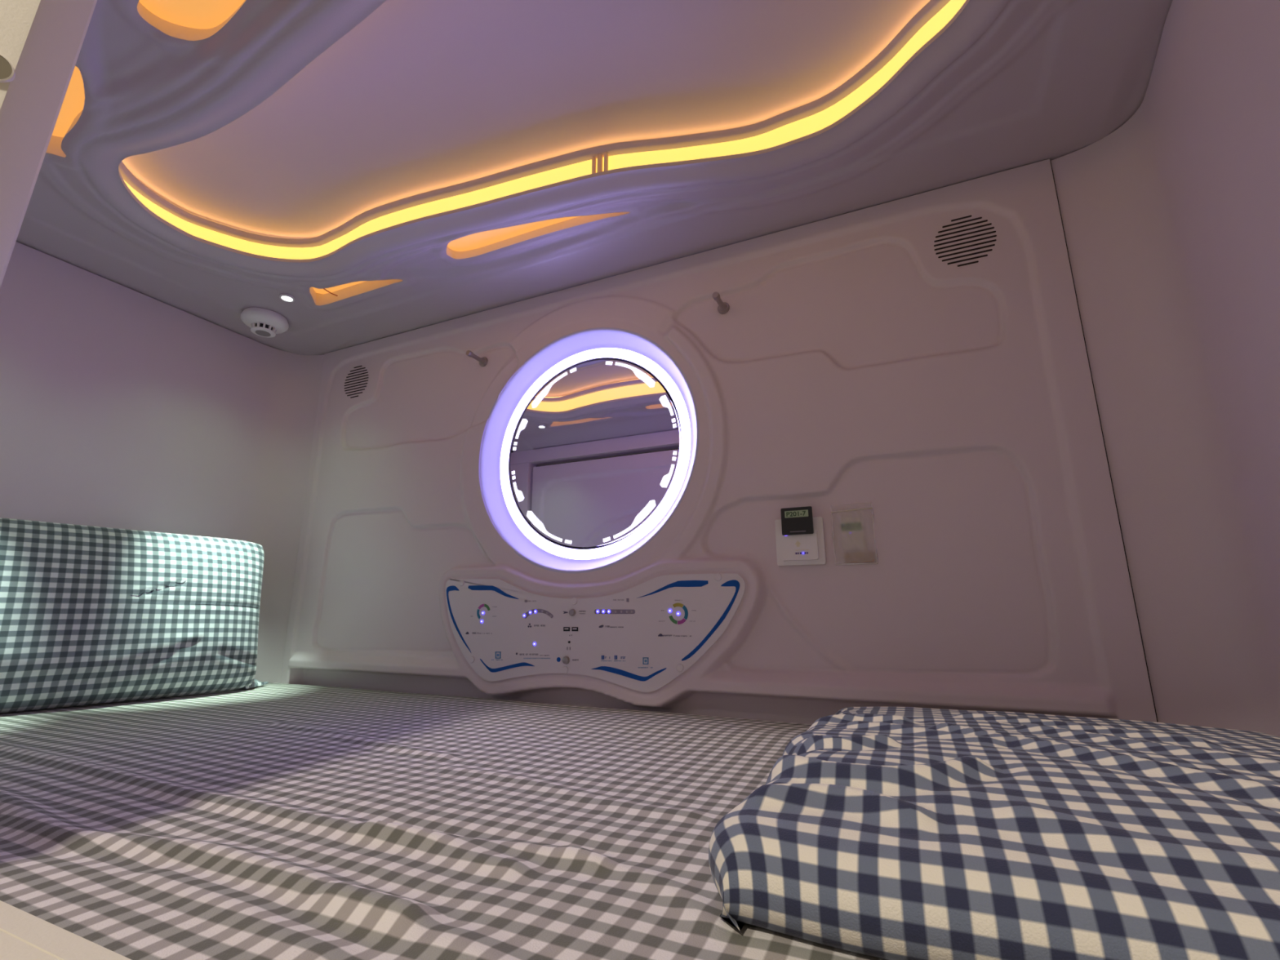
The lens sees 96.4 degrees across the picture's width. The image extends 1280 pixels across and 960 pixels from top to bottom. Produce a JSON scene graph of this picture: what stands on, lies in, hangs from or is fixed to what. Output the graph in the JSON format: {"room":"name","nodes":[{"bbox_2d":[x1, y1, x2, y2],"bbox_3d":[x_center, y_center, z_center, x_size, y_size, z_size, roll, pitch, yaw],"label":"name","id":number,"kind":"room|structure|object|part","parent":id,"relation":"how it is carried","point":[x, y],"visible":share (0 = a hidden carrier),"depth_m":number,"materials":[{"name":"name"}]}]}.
{"room":"capsule hotel pod","nodes":[
{"label":"capsule hotel pod","id":0,"kind":"room"},
{"bbox_2d":[0,900,131,959],"bbox_3d":[-0.559,0.362,0.208,2.053,0.352,0.263,-6,-14,24],"label":"trim","id":1,"kind":"structure","parent":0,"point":[24,935],"depth_m":0.23,"materials":[{"name":"beige paint"}]},
{"bbox_2d":[0,241,324,683],"bbox_3d":[-1.255,0.139,1.235,0.110,1.251,1.000,-8,-15,30],"label":"wall","id":2,"kind":"structure","parent":0,"point":[122,406],"depth_m":1.41,"materials":[{"name":"white plastic"}]},
{"bbox_2d":[16,0,1172,355],"bbox_3d":[-0.329,-0.563,0.937,2.094,0.049,1.025,-6,-14,24],"label":"ceiling","id":3,"kind":"structure","parent":0,"point":[1009,84],"depth_m":1.01,"materials":[{"name":"white plastic"}]},
{"bbox_2d":[45,66,84,157],"bbox_3d":[-0.932,-0.595,0.922,0.319,0.052,0.101,-6,-14,24],"label":"light","id":4,"kind":"object","parent":3,"relation":"attached to","point":[72,108],"visible":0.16,"depth_m":0.94,"materials":[{"name":"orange plastic"}]},
{"bbox_2d":[52,66,84,137],"bbox_3d":[-0.932,-0.617,0.927,0.319,0.007,0.101,-6,-14,24],"label":"diffuser","id":5,"kind":"object","parent":4,"relation":"attached to","point":[73,104],"depth_m":0.94,"materials":[{"name":"brown plastic"}]},
{"bbox_2d":[137,0,246,40],"bbox_3d":[-0.472,-0.655,0.700,0.455,0.036,0.097,-6,-15,26],"label":"recessed light","id":6,"kind":"object","parent":3,"relation":"in","point":[185,20],"visible":0.84,"depth_m":0.79,"materials":[{"name":"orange plastic"}]},
{"bbox_2d":[138,0,244,29],"bbox_3d":[-0.473,-0.669,0.703,0.455,0.007,0.108,-6,-14,24],"label":"diffuser","id":7,"kind":"object","parent":6,"relation":"attached to","point":[171,14],"depth_m":0.79,"materials":[{"name":"brown plastic"}]},
{"bbox_2d":[240,307,288,337],"bbox_3d":[-1.002,-0.412,1.526,0.109,0.048,0.109,-6,-14,24],"label":"smoke detector","id":8,"kind":"object","parent":3,"relation":"attached to","point":[264,322],"visible":1,"depth_m":1.50,"materials":[{"name":"white plastic"}]},
{"bbox_2d":[279,293,294,302],"bbox_3d":[-0.883,-0.461,1.433,0.033,0.017,0.033,-6,-14,24],"label":"recessed light","id":9,"kind":"object","parent":3,"relation":"in","point":[286,297],"visible":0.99,"depth_m":1.43,"materials":[{"name":"white plastic"}]},
{"bbox_2d":[309,279,402,306],"bbox_3d":[-0.710,-0.488,1.393,0.319,0.049,0.101,-6,-14,24],"label":"light","id":10,"kind":"object","parent":3,"relation":"attached to","point":[322,296],"visible":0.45,"depth_m":1.45,"materials":[{"name":"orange plastic"}]},
{"bbox_2d":[313,280,365,293],"bbox_3d":[-0.710,-0.508,1.398,0.319,0.007,0.101,-6,-14,24],"label":"diffuser","id":11,"kind":"object","parent":10,"relation":"attached to","point":[343,288],"depth_m":1.46,"materials":[{"name":"brown plastic"}]},
{"bbox_2d":[121,0,930,239],"bbox_3d":[-0.298,-0.673,0.937,1.691,0.013,0.706,-6,-14,24],"label":"ceiling panel","id":12,"kind":"object","parent":3,"relation":"attached to","point":[420,96],"depth_m":0.98,"materials":[{"name":"purple"}]},
{"bbox_2d":[119,0,950,247],"bbox_3d":[-0.286,-0.648,0.933,1.577,0.014,0.609,-6,-14,24],"label":"trim","id":13,"kind":"structure","parent":3,"relation":"attached to","point":[932,7],"depth_m":1.08,"materials":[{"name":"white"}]},
{"bbox_2d":[446,212,631,259],"bbox_3d":[-0.236,-0.539,1.200,0.455,0.036,0.097,-5,-14,22],"label":"recessed light","id":14,"kind":"object","parent":3,"relation":"in","point":[479,243],"visible":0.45,"depth_m":1.25,"materials":[{"name":"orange plastic"}]},
{"bbox_2d":[447,216,578,251],"bbox_3d":[-0.236,-0.553,1.204,0.455,0.007,0.108,-6,-14,24],"label":"diffuser","id":15,"kind":"object","parent":14,"relation":"attached to","point":[486,240],"depth_m":1.25,"materials":[{"name":"brown plastic"}]},
{"bbox_2d":[118,0,969,262],"bbox_3d":[-0.286,-0.583,0.918,1.573,0.009,0.605,-6,-14,24],"label":"trim","id":16,"kind":"structure","parent":3,"relation":"attached to","point":[940,33],"depth_m":1.05,"materials":[{"name":"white plastic"}]},
{"bbox_2d":[123,0,966,259],"bbox_3d":[-0.286,-0.625,0.928,1.577,0.076,0.609,-6,-14,24],"label":"light","id":17,"kind":"object","parent":3,"relation":"attached to","point":[802,127],"visible":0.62,"depth_m":1.07,"materials":[{"name":"beige plastic"}]},
{"bbox_2d":[280,159,1156,724],"bbox_3d":[-0.120,0.062,1.258,1.844,1.090,0.052,-6,-14,24],"label":"wall","id":18,"kind":"structure","parent":0,"point":[848,366],"depth_m":1.06,"materials":[{"name":"white plastic"}]},
{"bbox_2d":[344,365,368,398],"bbox_3d":[-0.825,-0.285,1.666,0.098,0.096,0.005,-6,-14,24],"label":"air vent","id":19,"kind":"object","parent":18,"relation":"in","point":[359,366],"visible":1,"depth_m":1.66,"materials":[{"name":"grey plastic"}]},
{"bbox_2d":[466,350,487,366],"bbox_3d":[-0.416,-0.311,1.454,0.026,0.026,0.061,-6,-14,24],"label":"peg","id":20,"kind":"object","parent":18,"relation":"attached to","point":[482,361],"visible":1,"depth_m":1.46,"materials":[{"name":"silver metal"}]},
{"bbox_3d":[-0.427,-0.316,1.432,0.015,0.015,0.012,-6,-14,24],"label":"knob","id":21,"kind":"part","parent":20,"relation":"part of","materials":[{"name":"silver metal"}]},
{"bbox_3d":[-0.415,-0.311,1.456,0.018,0.018,0.043,-6,-14,24],"label":"stem","id":22,"kind":"part","parent":20,"relation":"part of","materials":[{"name":"silver metal"}]},
{"bbox_3d":[-0.405,-0.305,1.478,0.026,0.026,0.006,-6,-14,24],"label":"plate","id":23,"kind":"part","parent":20,"relation":"part of","materials":[{"name":"silver metal"}]},
{"bbox_2d":[478,327,698,573],"bbox_3d":[-0.122,-0.070,1.317,0.575,0.575,0.071,-6,-14,24],"label":"round mirror","id":24,"kind":"object","parent":18,"relation":"attached to","point":[602,455],"visible":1,"depth_m":1.32,"materials":[{"name":"clear glass"}]},
{"bbox_2d":[510,359,681,549],"bbox_3d":[-0.113,-0.066,1.337,0.454,0.454,0.023,-6,-14,24],"label":"mirror glass","id":25,"kind":"object","parent":24,"relation":"attached to","point":[596,454],"depth_m":1.32,"materials":[{"name":"purple"}]},
{"bbox_2d":[445,573,745,692],"bbox_3d":[-0.130,0.309,1.176,0.712,0.224,0.019,-6,-14,24],"label":"control panel","id":26,"kind":"object","parent":18,"relation":"attached to","point":[642,637],"visible":1,"depth_m":1.15,"materials":[{"name":"white plastic"}]},
{"bbox_2d":[563,626,569,631],"bbox_3d":[-0.151,0.308,1.182,0.015,0.008,0.002,-6,-14,24],"label":"socket","id":27,"kind":"object","parent":26,"relation":"attached to","point":[565,628],"depth_m":1.18,"materials":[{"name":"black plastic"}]},
{"bbox_2d":[571,626,577,631],"bbox_3d":[-0.133,0.306,1.174,0.014,0.008,0.002,-6,-14,24],"label":"socket","id":28,"kind":"object","parent":26,"relation":"attached to","point":[573,628],"depth_m":1.17,"materials":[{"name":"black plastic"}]},
{"bbox_2d":[711,291,729,314],"bbox_3d":[0.166,-0.371,1.193,0.026,0.026,0.061,-6,-14,24],"label":"peg","id":29,"kind":"object","parent":18,"relation":"attached to","point":[723,308],"visible":1,"depth_m":1.20,"materials":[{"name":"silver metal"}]},
{"bbox_3d":[0.156,-0.377,1.171,0.015,0.015,0.012,-6,-14,24],"label":"knob","id":30,"kind":"part","parent":29,"relation":"part of","materials":[{"name":"silver metal"}]},
{"bbox_3d":[0.167,-0.371,1.196,0.018,0.018,0.043,-6,-14,24],"label":"stem","id":31,"kind":"part","parent":29,"relation":"part of","materials":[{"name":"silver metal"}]},
{"bbox_3d":[0.178,-0.366,1.217,0.026,0.026,0.006,-6,-14,24],"label":"plate","id":32,"kind":"part","parent":29,"relation":"part of","materials":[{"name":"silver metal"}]},
{"bbox_2d":[774,516,826,565],"bbox_3d":[0.290,0.111,1.042,0.086,0.086,0.023,-6,-14,24],"label":"switch","id":33,"kind":"object","parent":18,"relation":"attached to","point":[806,548],"visible":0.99,"depth_m":1.03,"materials":[{"name":"white plastic"}]},
{"bbox_2d":[780,506,813,535],"bbox_3d":[0.284,0.074,1.036,0.056,0.050,0.002,-6,-14,24],"label":"card","id":34,"kind":"object","parent":33,"relation":"in","point":[797,520],"visible":1,"depth_m":1.04,"materials":[{"name":"black plastic"}]},
{"bbox_2d":[831,502,877,564],"bbox_3d":[0.377,0.095,1.012,0.073,0.109,0.008,-6,-14,24],"label":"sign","id":35,"kind":"object","parent":18,"relation":"attached to","point":[871,503],"visible":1,"depth_m":1.01,"materials":[{"name":"white"}]},
{"bbox_2d":[839,515,874,563],"bbox_3d":[0.383,0.105,1.011,0.052,0.081,0.002,-6,-14,24],"label":"card","id":36,"kind":"object","parent":35,"relation":"in","point":[852,531],"visible":1,"depth_m":1.01,"materials":[{"name":"beige"}]},
{"bbox_2d":[933,215,996,266],"bbox_3d":[0.586,-0.431,1.034,0.099,0.096,0.005,-6,-14,24],"label":"air vent","id":37,"kind":"object","parent":18,"relation":"in","point":[975,219],"visible":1,"depth_m":1.03,"materials":[{"name":"grey plastic"}]},
{"bbox_2d":[1050,0,1279,737],"bbox_3d":[0.575,-0.052,0.411,0.124,1.251,0.995,-6,-14,24],"label":"wall","id":38,"kind":"structure","parent":0,"point":[1171,219],"depth_m":0.78,"materials":[{"name":"white plastic"}]},
{"bbox_3d":[-0.329,0.677,0.648,2.118,0.043,1.150,-6,-14,24],"label":"floor","id":39,"kind":"structure","parent":0,"visible":0},
{"bbox_2d":[0,683,888,959],"bbox_3d":[-0.313,0.479,0.735,2.041,0.255,0.916,-6,-14,24],"label":"mattress","id":40,"kind":"object","parent":39,"relation":"on","point":[270,821],"visible":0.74,"depth_m":0.51,"materials":[{"name":"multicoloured fabric"}]},
{"bbox_2d":[0,517,268,713],"bbox_3d":[-1.133,0.278,1.201,0.180,0.362,0.732,-9,-16,33],"label":"pillow","id":41,"kind":"object","parent":40,"relation":"on","point":[90,615],"visible":1,"depth_m":1.18,"materials":[{"name":"fabric"}]},
{"bbox_2d":[708,706,1279,959],"bbox_3d":[0.377,0.263,0.499,0.509,0.074,0.577,-6,-14,24],"label":"pillow","id":42,"kind":"object","parent":40,"relation":"on","point":[886,833],"visible":1,"depth_m":0.33,"materials":[{"name":"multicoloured fabric"}]},
{"bbox_3d":[-0.997,-0.152,0.551,0.861,0.804,0.016,-6,-14,24],"label":"wall","id":43,"kind":"structure","parent":0,"visible":0},
{"bbox_2d":[0,53,15,83],"bbox_3d":[-0.509,-0.325,0.449,0.026,0.026,0.004,10,-16,-36],"label":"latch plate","id":44,"kind":"object","parent":43,"relation":"attached to","point":[7,74],"visible":1,"depth_m":0.45,"materials":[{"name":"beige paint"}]},
{"bbox_2d":[0,0,97,287],"bbox_3d":[-0.640,-0.203,0.399,0.311,0.836,0.139,10,-16,-36],"label":"trim","id":45,"kind":"structure","parent":43,"relation":"attached to","point":[42,40],"depth_m":0.47,"materials":[{"name":"beige paint"}]}
]}

